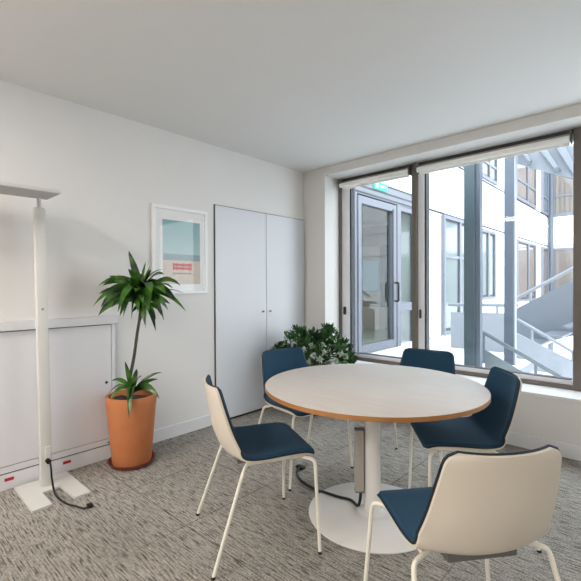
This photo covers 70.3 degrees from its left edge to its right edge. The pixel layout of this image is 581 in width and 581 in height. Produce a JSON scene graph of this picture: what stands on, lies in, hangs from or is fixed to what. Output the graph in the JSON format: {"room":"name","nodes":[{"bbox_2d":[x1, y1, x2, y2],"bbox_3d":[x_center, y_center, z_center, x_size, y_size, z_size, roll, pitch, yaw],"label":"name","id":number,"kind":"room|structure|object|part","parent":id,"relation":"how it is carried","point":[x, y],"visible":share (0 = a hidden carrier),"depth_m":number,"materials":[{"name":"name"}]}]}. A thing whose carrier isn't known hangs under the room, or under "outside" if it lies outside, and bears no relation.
{"room":"office","nodes":[
{"label":"office","id":0,"kind":"room"},
{"bbox_2d":[105,389,156,467],"bbox_3d":[-1.175,1.014,3.057,0.358,0.498,0.358,0,1,43],"label":"pot","id":1,"kind":"object","parent":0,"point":[131,440],"depth_m":2.93,"materials":[{"name":"ceramic"}]},
{"bbox_2d":[0,80,303,429],"bbox_3d":[-1.956,-0.010,2.700,0.200,2.683,6.930,0,1,43],"label":"wall","id":2,"kind":"structure","parent":0,"point":[108,169],"depth_m":3.21,"materials":[{"name":"paint"}]},
{"bbox_2d":[151,203,207,293],"bbox_3d":[-0.959,-0.347,3.617,0.023,0.750,0.552,0,1,43],"label":"framed picture","id":3,"kind":"object","parent":2,"relation":"attached to","point":[179,236],"visible":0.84,"depth_m":3.62,"materials":[{"name":"paper"}]},
{"bbox_2d":[162,219,199,283],"bbox_3d":[-0.953,-0.332,3.627,0.002,0.550,0.375,0,1,43],"label":"print","id":4,"kind":"object","parent":3,"relation":"attached to","point":[180,237],"depth_m":3.62},
{"bbox_2d":[153,415,211,442],"bbox_3d":[-1.043,1.217,3.542,0.014,0.105,0.960,0,1,43],"label":"baseboard","id":5,"kind":"structure","parent":2,"relation":"attached to","point":[161,434],"depth_m":3.62,"materials":[{"name":"paint"}]},
{"bbox_2d":[0,0,580,172],"bbox_3d":[0.130,-1.465,0.627,6.267,0.250,7.130,0,1,43],"label":"ceiling","id":6,"kind":"structure","parent":0,"point":[303,86],"depth_m":2.49,"materials":[{"name":"paint"}]},
{"bbox_2d":[0,407,580,580],"bbox_3d":[0.098,1.319,0.533,5.767,0.050,6.490,0,1,43],"label":"floor","id":7,"kind":"structure","parent":0,"point":[143,524],"depth_m":2.26,"materials":[{"name":"carpet"}]},
{"bbox_2d":[0,181,90,513],"bbox_3d":[-1.714,0.330,2.410,0.423,1.906,0.884,0,1,43],"label":"floor lamp","id":8,"kind":"object","parent":7,"relation":"on","point":[31,494],"visible":0.94,"depth_m":2.65,"materials":[{"name":"white metal"}]},
{"bbox_3d":[-1.626,-0.565,2.668,0.026,0.072,0.026,-1,1,43],"label":"stem","id":9,"kind":"part","parent":8,"relation":"part of","materials":[{"name":"white metal"}]},
{"bbox_2d":[45,458,92,508],"bbox_3d":[-1.378,1.180,2.524,0.460,0.201,0.075,0,1,30],"label":"power cable","id":10,"kind":"object","parent":8,"relation":"attached to","point":[48,461],"visible":1,"depth_m":2.51,"materials":[{"name":"black rubber"}]},
{"bbox_2d":[0,315,117,491],"bbox_3d":[-1.958,0.742,2.510,0.060,1.083,1.832,0,1,43],"label":"base cabinet","id":11,"kind":"object","parent":7,"relation":"on","point":[82,362],"visible":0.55,"depth_m":2.88,"materials":[{"name":"paint"}]},
{"bbox_3d":[-2.135,0.702,2.327,0.026,0.861,1.325,0,1,43],"label":"door","id":12,"kind":"part","parent":11,"relation":"part of","materials":[{"name":"paint"}]},
{"bbox_3d":[-1.981,1.155,2.506,0.034,0.042,1.786,0,1,43],"label":"rail","id":13,"kind":"part","parent":11,"relation":"part of","materials":[{"name":"paint"}]},
{"bbox_3d":[-1.960,0.231,2.505,0.060,0.061,1.832,0,1,43],"label":"rail","id":14,"kind":"part","parent":11,"relation":"part of","materials":[{"name":"paint"}]},
{"bbox_3d":[-1.529,0.693,2.986,0.026,0.861,0.457,0,1,43],"label":"door","id":15,"kind":"part","parent":11,"relation":"part of","materials":[{"name":"paint"}]},
{"bbox_3d":[-1.365,0.764,3.173,0.036,1.020,0.030,0,1,43],"label":"panel","id":16,"kind":"part","parent":11,"relation":"part of","materials":[{"name":"paint"}]},
{"bbox_2d":[94,252,184,470],"bbox_3d":[-1.092,0.491,3.034,0.558,1.564,0.550,0,1,43],"label":"dracaena","id":17,"kind":"object","parent":7,"relation":"on","point":[130,410],"visible":1,"depth_m":2.94,"materials":[{"name":"plant"}]},
{"bbox_3d":[-1.172,0.405,3.038,0.239,0.821,0.057,0,1,-2],"label":"stem","id":18,"kind":"part","parent":17,"relation":"part of","materials":[{"name":"plant"}]},
{"bbox_2d":[196,374,321,580],"bbox_3d":[-0.193,0.867,2.175,0.540,0.825,0.569,0,1,-20],"label":"chair","id":19,"kind":"object","parent":7,"relation":"on","point":[257,444],"visible":1,"depth_m":2.02,"materials":[{"name":"white plastic"}]},
{"bbox_3d":[-0.408,1.047,2.342,0.254,0.457,0.064,0,1,14],"label":"leg","id":20,"kind":"part","parent":19,"relation":"part of","materials":[{"name":"beige metal"}]},
{"bbox_3d":[-0.255,1.050,1.912,0.064,0.457,0.253,0,1,37],"label":"leg","id":21,"kind":"part","parent":19,"relation":"part of","materials":[{"name":"beige metal"}]},
{"bbox_3d":[-0.180,0.838,2.179,0.255,0.027,0.240,0,1,-20],"label":"mounting plate","id":22,"kind":"part","parent":19,"relation":"part of","materials":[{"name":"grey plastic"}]},
{"bbox_3d":[-0.074,0.828,2.015,0.285,0.021,0.015,0,1,-20],"label":"rail","id":23,"kind":"part","parent":19,"relation":"part of","materials":[{"name":"beige metal"}]},
{"bbox_3d":[-0.067,1.043,2.429,0.032,0.455,0.208,0,1,20],"label":"leg","id":24,"kind":"part","parent":19,"relation":"part of","materials":[{"name":"beige metal"}]},
{"bbox_3d":[0.064,1.046,2.061,0.208,0.455,0.032,0,1,31],"label":"leg","id":25,"kind":"part","parent":19,"relation":"part of","materials":[{"name":"beige metal"}]},
{"bbox_2d":[214,204,304,418],"bbox_3d":[-0.262,0.219,4.362,0.048,2.077,1.300,0,1,43],"label":"wardrobe","id":26,"kind":"object","parent":7,"relation":"on","point":[259,258],"visible":0.87,"depth_m":4.21,"materials":[{"name":"paint"}]},
{"bbox_3d":[-0.483,0.215,4.139,0.012,2.048,0.660,0,1,43],"label":"door","id":27,"kind":"part","parent":26,"relation":"part of","materials":[{"name":"paint"}]},
{"bbox_3d":[-0.046,0.208,4.615,0.012,2.048,0.620,0,1,43],"label":"door","id":28,"kind":"part","parent":26,"relation":"part of","materials":[{"name":"paint"}]},
{"bbox_2d":[258,347,352,490],"bbox_3d":[0.065,0.857,2.994,0.569,0.825,0.540,-1,1,-36],"label":"chair","id":29,"kind":"object","parent":7,"relation":"on","point":[274,361],"visible":0.5,"depth_m":3.08,"materials":[{"name":"blue fabric"}]},
{"bbox_3d":[-0.205,1.039,2.981,0.253,0.457,0.064,0,1,21],"label":"leg","id":30,"kind":"part","parent":29,"relation":"part of","materials":[{"name":"white metal"}]},
{"bbox_3d":[0.026,1.040,2.717,0.032,0.455,0.208,0,1,15],"label":"leg","id":31,"kind":"part","parent":29,"relation":"part of","materials":[{"name":"beige metal"}]},
{"bbox_3d":[0.164,1.035,3.249,0.064,0.457,0.254,0,1,-2],"label":"leg","id":32,"kind":"part","parent":29,"relation":"part of","materials":[{"name":"white metal"}]},
{"bbox_3d":[0.343,1.036,2.946,0.208,0.455,0.032,0,1,3],"label":"leg","id":33,"kind":"part","parent":29,"relation":"part of","materials":[{"name":"beige metal"}]},
{"bbox_2d":[269,322,358,415],"bbox_3d":[0.256,0.794,4.276,0.780,0.922,0.731,0,1,43],"label":"potted shrub","id":34,"kind":"object","parent":7,"relation":"on","point":[314,355],"visible":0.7,"depth_m":4.20,"materials":[{"name":"green plant"}]},
{"bbox_2d":[316,356,323,362],"bbox_3d":[0.282,0.671,4.013,0.078,0.085,0.074,0,1,43],"label":"flower","id":35,"kind":"object","parent":34,"relation":"on","point":[319,359],"depth_m":4.01,"materials":[{"name":"white plant"}]},
{"bbox_2d":[265,364,490,554],"bbox_3d":[0.467,0.901,2.354,1.218,0.744,1.218,0,1,43],"label":"round table","id":36,"kind":"object","parent":7,"relation":"on","point":[373,394],"visible":0.91,"depth_m":2.23,"materials":[{"name":"white wood"}]},
{"bbox_2d":[296,464,361,506],"bbox_3d":[0.194,1.204,2.640,0.136,0.135,0.718,-1,1,-29],"label":"cable","id":37,"kind":"object","parent":36,"relation":"attached to","point":[299,466],"visible":0.98,"depth_m":2.55,"materials":[{"name":"black rubber"}]},
{"bbox_2d":[394,348,454,463],"bbox_3d":[0.893,0.854,2.912,0.569,0.825,0.540,0,1,39],"label":"chair","id":38,"kind":"object","parent":7,"relation":"on","point":[443,361],"visible":0.15,"depth_m":3.07,"materials":[{"name":"blue fabric"}]},
{"bbox_3d":[0.809,1.033,3.171,0.064,0.457,0.253,0,1,5],"label":"leg","id":39,"kind":"part","parent":38,"relation":"part of","materials":[{"name":"beige metal"}]},
{"bbox_3d":[0.919,1.036,2.633,0.032,0.455,0.208,0,1,-12],"label":"leg","id":40,"kind":"part","parent":38,"relation":"part of","materials":[{"name":"beige metal"}]},
{"bbox_2d":[363,444,561,580],"bbox_3d":[0.596,0.871,1.425,0.569,0.825,0.540,0,1,-9],"label":"chair","id":41,"kind":"object","parent":7,"relation":"on","point":[478,506],"visible":1,"depth_m":1.22,"materials":[{"name":"beige plastic"}]},
{"bbox_3d":[0.374,1.049,1.598,0.208,0.455,0.032,0,1,31],"label":"leg","id":42,"kind":"part","parent":41,"relation":"part of","materials":[{"name":"white metal"}]},
{"bbox_3d":[0.393,1.054,1.246,0.064,0.457,0.254,0,1,25],"label":"leg","id":43,"kind":"part","parent":41,"relation":"part of","materials":[{"name":"white metal"}]},
{"bbox_3d":[0.594,0.841,1.438,0.240,0.027,0.255,0,1,-9],"label":"mounting plate","id":44,"kind":"part","parent":41,"relation":"part of","materials":[{"name":"grey plastic"}]},
{"bbox_3d":[0.759,1.047,1.656,0.032,0.455,0.208,0,1,42],"label":"leg","id":45,"kind":"part","parent":41,"relation":"part of","materials":[{"name":"white metal"}]},
{"bbox_3d":[0.844,1.051,1.315,0.064,0.457,0.253,-1,1,-42],"label":"leg","id":46,"kind":"part","parent":41,"relation":"part of","materials":[{"name":"white metal"}]},
{"bbox_2d":[408,366,541,552],"bbox_3d":[0.979,0.860,2.305,0.540,0.825,0.569,0,1,6],"label":"chair","id":47,"kind":"object","parent":7,"relation":"on","point":[487,430],"visible":0.89,"depth_m":2.25,"materials":[{"name":"blue fabric"}]},
{"bbox_3d":[0.798,1.038,2.522,0.032,0.455,0.208,-1,1,-33],"label":"leg","id":48,"kind":"part","parent":47,"relation":"part of","materials":[{"name":"beige metal"}]},
{"bbox_3d":[0.758,1.042,2.134,0.208,0.455,0.032,-1,1,-45],"label":"leg","id":49,"kind":"part","parent":47,"relation":"part of","materials":[{"name":"beige metal"}]},
{"bbox_3d":[0.901,0.823,2.122,0.285,0.021,0.015,0,1,6],"label":"rail","id":50,"kind":"part","parent":47,"relation":"part of","materials":[{"name":"beige metal"}]},
{"bbox_2d":[304,104,580,446],"bbox_3d":[2.430,-0.033,3.064,5.767,2.683,0.460,0,1,43],"label":"wall","id":51,"kind":"structure","parent":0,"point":[549,419],"depth_m":3.64,"materials":[{"name":"paint"}]},
{"bbox_2d":[338,164,411,189],"bbox_3d":[0.897,-1.224,4.499,0.875,0.115,0.075,0,1,43],"label":"roller blind","id":52,"kind":"object","parent":51,"relation":"attached to","point":[403,173],"visible":1,"depth_m":4.46,"materials":[{"name":"fabric"}]},
{"bbox_3d":[0.914,-1.252,4.518,0.863,0.020,0.012,0,1,43],"label":"head rail","id":53,"kind":"part","parent":52,"relation":"part of","materials":[{"name":"metal"}]},
{"bbox_2d":[339,163,417,364],"bbox_3d":[0.970,-0.251,4.565,0.971,2.089,0.140,0,1,43],"label":"window","id":54,"kind":"structure","parent":51,"relation":"attached to","point":[348,195],"depth_m":4.78,"materials":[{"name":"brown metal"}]},
{"bbox_3d":[0.953,-1.280,4.562,0.891,0.030,0.105,0,1,43],"label":"head rail","id":55,"kind":"part","parent":54,"relation":"part of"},
{"bbox_2d":[415,129,572,174],"bbox_3d":[1.751,-1.220,3.714,1.305,0.115,0.075,0,1,43],"label":"roller blind","id":56,"kind":"object","parent":51,"relation":"attached to","point":[563,140],"visible":1,"depth_m":3.63,"materials":[{"name":"fabric"}]},
{"bbox_3d":[1.769,-1.248,3.734,1.293,0.020,0.012,0,1,43],"label":"head rail","id":57,"kind":"part","parent":56,"relation":"part of","materials":[{"name":"metal"}]},
{"bbox_2d":[418,129,572,389],"bbox_3d":[1.810,-0.247,3.786,1.321,2.089,0.110,0,1,43],"label":"window","id":58,"kind":"structure","parent":51,"relation":"attached to","point":[423,179],"depth_m":4.17,"materials":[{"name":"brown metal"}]},
{"bbox_3d":[1.808,-1.276,3.777,1.321,0.030,0.105,0,1,43],"label":"head rail","id":59,"kind":"part","parent":58,"relation":"part of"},
{"bbox_2d":[506,432,580,460],"bbox_3d":[2.399,1.208,2.815,5.467,0.105,0.014,0,1,43],"label":"baseboard","id":60,"kind":"structure","parent":51,"relation":"attached to","point":[569,451],"depth_m":3.22,"materials":[{"name":"paint"}]},
{"label":"outside","id":61,"kind":"structure","parent":0,"visible":0},
{"bbox_2d":[448,143,572,377],"bbox_3d":[3.920,0.066,5.598,3.600,4.520,2.153,0,1,43],"label":"staircase","id":62,"kind":"structure","parent":61,"point":[544,319],"depth_m":6.28,"materials":[{"name":"metal"}]},
{"bbox_3d":[2.982,0.671,6.531,0.880,0.660,0.040,0,1,43],"label":"landing panel","id":63,"kind":"part","parent":62,"relation":"part of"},
{"bbox_3d":[3.010,0.228,6.500,1.041,0.069,0.054,0,1,43],"label":"handrail","id":64,"kind":"part","parent":62,"relation":"part of","materials":[{"name":"grey metal"}]},
{"bbox_3d":[3.119,0.979,4.916,1.672,0.936,0.047,0,1,43],"label":"handrail","id":65,"kind":"part","parent":62,"relation":"part of","materials":[{"name":"metal"}]},
{"bbox_3d":[4.794,-0.619,6.206,2.570,1.580,0.059,0,1,43],"label":"handrail","id":66,"kind":"part","parent":62,"relation":"part of","materials":[{"name":"grey metal"}]},
{"bbox_3d":[3.986,0.886,5.748,1.524,0.936,0.047,0,1,43],"label":"handrail","id":67,"kind":"part","parent":62,"relation":"part of","materials":[{"name":"grey metal"}]},
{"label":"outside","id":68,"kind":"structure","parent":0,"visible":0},
{"bbox_2d":[368,334,551,366],"bbox_3d":[5.630,0.969,9.963,1.620,0.150,13.990,0,1,43],"label":"floor","id":69,"kind":"structure","parent":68,"point":[441,343],"depth_m":6.59,"materials":[{"name":"concrete"}]},
{"bbox_2d":[464,163,482,366],"bbox_3d":[2.250,-0.641,5.081,0.175,3.200,0.140,0,1,43],"label":"steel column","id":70,"kind":"structure","parent":69,"relation":"on","point":[473,174],"depth_m":5.04,"materials":[{"name":"grey metal"}]},
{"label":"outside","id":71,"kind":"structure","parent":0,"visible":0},
{"bbox_3d":[12.044,2.454,4.092,15.780,0.100,13.990,0,1,43],"label":"floor","id":72,"kind":"structure","parent":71,"visible":0},
{"bbox_2d":[355,158,572,352],"bbox_3d":[8.140,-3.248,11.014,21.060,11.200,9.690,0,1,-6],"label":"office building","id":73,"kind":"structure","parent":72,"relation":"on","point":[383,210],"depth_m":9.75,"materials":[{"name":"paint"}]},
{"bbox_2d":[363,306,387,328],"bbox_3d":[1.645,0.658,10.367,1.600,0.500,0.480,0,1,43],"label":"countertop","id":74,"kind":"structure","parent":73,"relation":"on","point":[373,317],"depth_m":9.80,"materials":[{"name":"white"}]},
{"bbox_3d":[1.346,-0.236,6.467,0.090,2.330,1.130,0,1,43],"label":"entrance door","id":75,"kind":"part","parent":73,"relation":"part of","materials":[{"name":"grey metal"}]},
{"bbox_3d":[1.580,-0.375,6.759,0.100,2.640,2.000,0,1,43],"label":"entrance frame","id":76,"kind":"part","parent":73,"relation":"part of","materials":[{"name":"grey metal"}]},
{"bbox_3d":[1.753,0.024,6.783,0.084,0.329,0.030,0,1,43],"label":"door handle","id":77,"kind":"part","parent":73,"relation":"part of","materials":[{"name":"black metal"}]},
{"bbox_3d":[3.646,-0.327,8.970,0.028,2.308,1.638,0,1,43],"label":"pane","id":78,"kind":"part","parent":73,"relation":"part of","materials":[{"name":"clear glass"}]},
{"bbox_3d":[4.829,-0.640,10.255,0.028,1.618,1.338,0,1,43],"label":"pane","id":79,"kind":"part","parent":73,"relation":"part of","materials":[{"name":"glass"}]},
{"bbox_3d":[4.968,-3.392,10.393,0.028,1.158,1.188,0,1,43],"label":"pane","id":80,"kind":"part","parent":73,"relation":"part of","materials":[{"name":"glass"}]},
{"bbox_3d":[7.487,-3.716,13.133,0.028,1.788,2.338,0,1,43],"label":"pane","id":81,"kind":"part","parent":73,"relation":"part of","materials":[{"name":"glass"}]},
{"bbox_3d":[7.518,-0.607,13.183,0.028,1.768,2.188,0,1,43],"label":"pane","id":82,"kind":"part","parent":73,"relation":"part of","materials":[{"name":"glass"}]},
{"bbox_3d":[9.311,-0.635,15.134,0.028,1.768,0.888,0,1,43],"label":"pane","id":83,"kind":"part","parent":73,"relation":"part of","materials":[{"name":"glass"}]},
{"bbox_3d":[9.296,-3.745,15.103,0.028,1.788,0.888,0,1,43],"label":"pane","id":84,"kind":"part","parent":73,"relation":"part of","materials":[{"name":"glass"}]},
{"bbox_3d":[10.492,-3.798,14.906,1.672,1.872,0.028,0,1,43],"label":"pane","id":85,"kind":"part","parent":73,"relation":"part of","materials":[{"name":"glass"}]},
{"bbox_3d":[10.507,-0.513,14.939,1.672,2.002,0.028,0,1,43],"label":"pane","id":86,"kind":"part","parent":73,"relation":"part of","materials":[{"name":"glass"}]},
{"bbox_2d":[504,156,516,364],"bbox_3d":[3.060,0.028,5.745,0.135,4.800,0.100,0,1,43],"label":"steel column","id":87,"kind":"structure","parent":72,"relation":"on","point":[510,163],"depth_m":5.70,"materials":[{"name":"grey metal"}]}
]}

